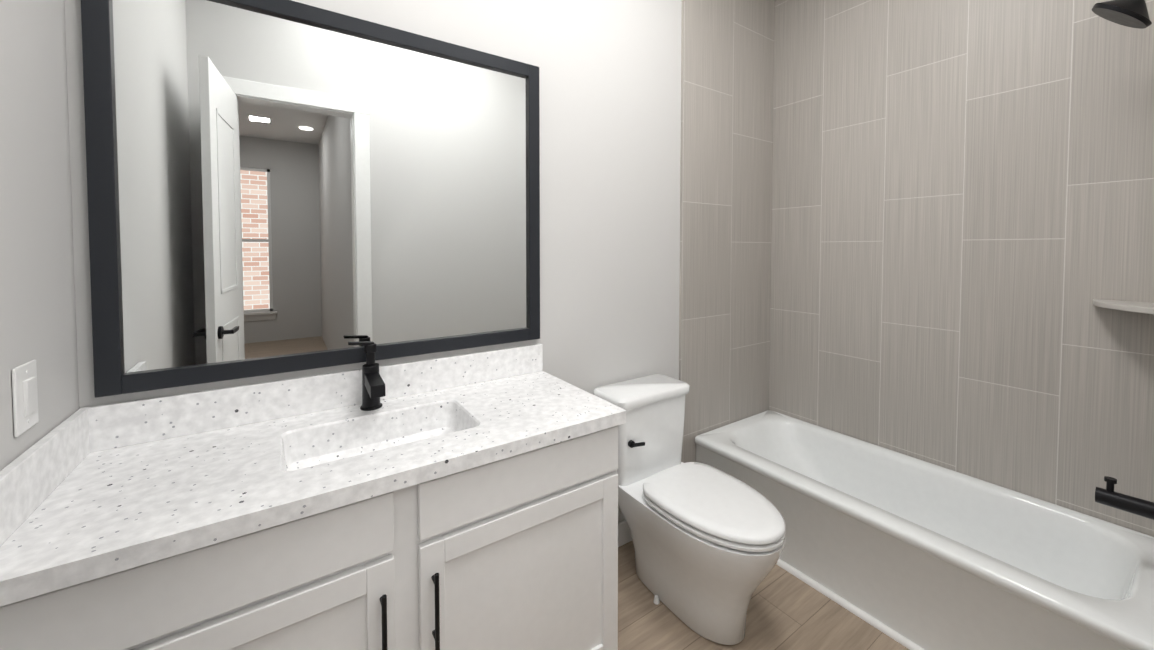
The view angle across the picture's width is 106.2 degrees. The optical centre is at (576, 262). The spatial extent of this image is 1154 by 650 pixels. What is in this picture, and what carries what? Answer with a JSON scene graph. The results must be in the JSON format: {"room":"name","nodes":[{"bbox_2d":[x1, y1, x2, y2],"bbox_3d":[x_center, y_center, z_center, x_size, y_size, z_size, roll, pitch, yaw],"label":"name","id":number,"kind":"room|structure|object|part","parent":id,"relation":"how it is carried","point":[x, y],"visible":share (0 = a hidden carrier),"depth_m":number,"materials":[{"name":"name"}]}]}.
{"room":"bathroom","nodes":[
{"label":"bathroom","id":0,"kind":"room"},
{"bbox_2d":[0,0,78,470],"bbox_3d":[-0.791,-0.138,0.325,0.100,3.050,1.665,-1,2,-34],"label":"wall","id":1,"kind":"structure","parent":0,"point":[37,305],"depth_m":0.89,"materials":[{"name":"grey paint"}]},
{"bbox_2d":[11,360,38,436],"bbox_3d":[-1.061,0.259,0.837,0.012,0.128,0.084,-1,2,-34],"label":"switch plate","id":2,"kind":"object","parent":1,"relation":"attached to","point":[25,397],"visible":1,"depth_m":0.82,"materials":[{"name":"white plastic"}]},
{"bbox_2d":[0,344,542,546],"bbox_3d":[-0.531,0.405,1.197,1.283,0.110,0.538,-1,2,-34],"label":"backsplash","id":3,"kind":"structure","parent":1,"relation":"attached to","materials":[{"name":"stone"}]},
{"bbox_2d":[292,0,774,462],"bbox_3d":[0.150,-0.192,2.021,2.450,3.050,0.110,-1,2,-34],"label":"wall","id":4,"kind":"structure","parent":0,"point":[610,110],"depth_m":2.09,"materials":[{"name":"grey paint"}]},
{"bbox_2d":[64,0,539,408],"bbox_3d":[-0.710,-0.210,1.427,1.271,1.110,0.128,-1,2,-34],"label":"mirror","id":5,"kind":"object","parent":4,"relation":"attached to","point":[277,186],"depth_m":1.27,"materials":[{"name":"clear glass"}]},
{"bbox_2d":[679,0,684,380],"bbox_3d":[0.536,-0.198,2.221,0.012,3.050,0.011,-1,2,-34],"label":"trim","id":6,"kind":"structure","parent":4,"relation":"attached to","point":[681,183],"depth_m":2.21,"materials":[{"name":"metal"}]},
{"bbox_3d":[0.867,-0.205,2.445,0.787,3.050,0.010,-1,2,-34],"label":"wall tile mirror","id":7,"kind":"part","parent":4,"relation":"part of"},
{"bbox_2d":[618,541,908,649],"bbox_3d":[1.419,1.458,-1.139,4.165,0.050,6.850,-1,2,-34],"label":"floor","id":8,"kind":"structure","parent":0,"point":[786,610],"depth_m":1.62,"materials":[{"name":"brown wood"}]},
{"bbox_2d":[0,341,625,649],"bbox_3d":[-0.526,0.803,1.203,1.285,1.114,0.554,-1,2,-34],"label":"bathroom vanity","id":9,"kind":"object","parent":8,"relation":"on","point":[469,501],"visible":1,"depth_m":1.02,"materials":[{"name":"stone"}]},
{"bbox_2d":[348,341,385,410],"bbox_3d":[-0.632,0.349,1.311,0.094,0.214,0.157,-1,2,-34],"label":"faucet","id":10,"kind":"object","parent":9,"relation":"on","point":[373,386],"depth_m":1.34,"materials":[{"name":"black metal"}]},
{"bbox_3d":[-0.397,0.959,1.016,1.257,0.577,0.020,-1,2,-34],"label":"door frame","id":11,"kind":"part","parent":9,"relation":"part of","materials":[{"name":"white wood"}]},
{"bbox_3d":[-0.380,0.819,0.989,0.125,0.185,0.036,-1,2,-34],"label":"handle","id":12,"kind":"part","parent":9,"relation":"part of","materials":[{"name":"black metal"}]},
{"bbox_3d":[-0.399,0.959,1.020,1.147,0.467,0.008,-1,2,-34],"label":"door panel","id":13,"kind":"part","parent":9,"relation":"part of","materials":[{"name":"white wood"}]},
{"bbox_2d":[618,520,631,546],"bbox_3d":[0.242,1.278,2.066,0.929,0.110,0.013,-1,2,-34],"label":"baseboard","id":14,"kind":"structure","parent":8,"relation":"on","point":[624,535],"depth_m":2.03,"materials":[{"name":"white wood"}]},
{"bbox_2d":[594,374,784,644],"bbox_3d":[0.408,0.950,1.706,0.495,0.787,0.773,-1,2,-34],"label":"toilet","id":15,"kind":"object","parent":8,"relation":"on","point":[708,542],"visible":0.94,"depth_m":1.61,"materials":[{"name":"ceramic"}]},
{"bbox_3d":[0.245,0.743,1.782,0.076,0.031,0.024,-1,2,-34],"label":"lever","id":16,"kind":"part","parent":15,"relation":"part of","materials":[{"name":"black metal"}]},
{"bbox_3d":[0.292,0.570,1.933,0.420,0.041,0.214,-1,2,-34],"label":"tank lid","id":17,"kind":"part","parent":15,"relation":"part of","materials":[{"name":"ceramic"}]},
{"bbox_3d":[0.290,0.757,1.942,0.392,0.331,0.193,-1,2,-34],"label":"tank","id":18,"kind":"part","parent":15,"relation":"part of","materials":[{"name":"ceramic"}]},
{"bbox_3d":[0.515,0.913,1.613,0.380,0.018,0.501,-1,2,-34],"label":"seat","id":19,"kind":"part","parent":15,"relation":"part of","materials":[{"name":"plastic"}]},
{"bbox_3d":[0.515,0.884,1.612,0.380,0.027,0.501,-1,2,-34],"label":"lid","id":20,"kind":"part","parent":15,"relation":"part of","materials":[{"name":"plastic"}]},
{"bbox_2d":[776,559,923,649],"bbox_3d":[1.054,1.335,1.684,0.019,0.019,1.528,-1,2,-34],"label":"baseboard","id":21,"kind":"structure","parent":8,"relation":"on","point":[879,625],"depth_m":1.67,"materials":[{"name":"white wood"}]},
{"bbox_2d":[695,410,1153,649],"bbox_3d":[1.338,1.139,1.870,0.692,0.400,1.535,-1,2,-34],"label":"bathtub","id":22,"kind":"object","parent":8,"relation":"on","point":[924,555],"visible":1,"depth_m":1.64,"materials":[{"name":"ceramic"}]},
{"bbox_3d":[1.740,-0.190,1.964,0.100,3.050,1.785,-1,2,-34],"label":"wall","id":23,"kind":"structure","parent":0,"visible":0},
{"bbox_2d":[769,0,1153,536],"bbox_3d":[1.631,-0.192,2.026,0.010,3.050,1.560,-1,2,-34],"label":"wall tile","id":24,"kind":"structure","parent":23,"relation":"attached to","point":[962,237],"depth_m":1.89,"materials":[{"name":"grey tile"}]},
{"bbox_3d":[1.767,-0.163,1.113,0.809,3.050,0.105,-1,2,-34],"label":"wall","id":25,"kind":"structure","parent":0,"visible":0},
{"bbox_2d":[1093,299,1153,313],"bbox_3d":[1.881,0.150,1.430,0.255,0.020,0.255,-1,2,-34],"label":"corner shelf","id":26,"kind":"object","parent":25,"relation":"attached to","point":[1140,307],"visible":1,"depth_m":1.45,"materials":[{"name":"stone"}]},
{"bbox_3d":[1.735,-0.165,1.161,0.787,3.050,0.010,-1,2,-34],"label":"wall tile","id":27,"kind":"structure","parent":25,"relation":"attached to","visible":0},
{"bbox_2d":[1092,0,1151,28],"bbox_3d":[1.711,-0.772,1.281,0.150,0.132,0.246,-1,2,-34],"label":"shower head","id":28,"kind":"object","parent":27,"relation":"attached to","point":[1131,13],"visible":1,"depth_m":1.30},
{"bbox_2d":[1095,476,1153,519],"bbox_3d":[1.724,0.731,1.309,0.072,0.098,0.200,-1,2,-34],"label":"tub spout","id":29,"kind":"object","parent":27,"relation":"attached to","point":[1108,496],"visible":1,"depth_m":1.34,"materials":[{"name":"black metal"}]}
]}

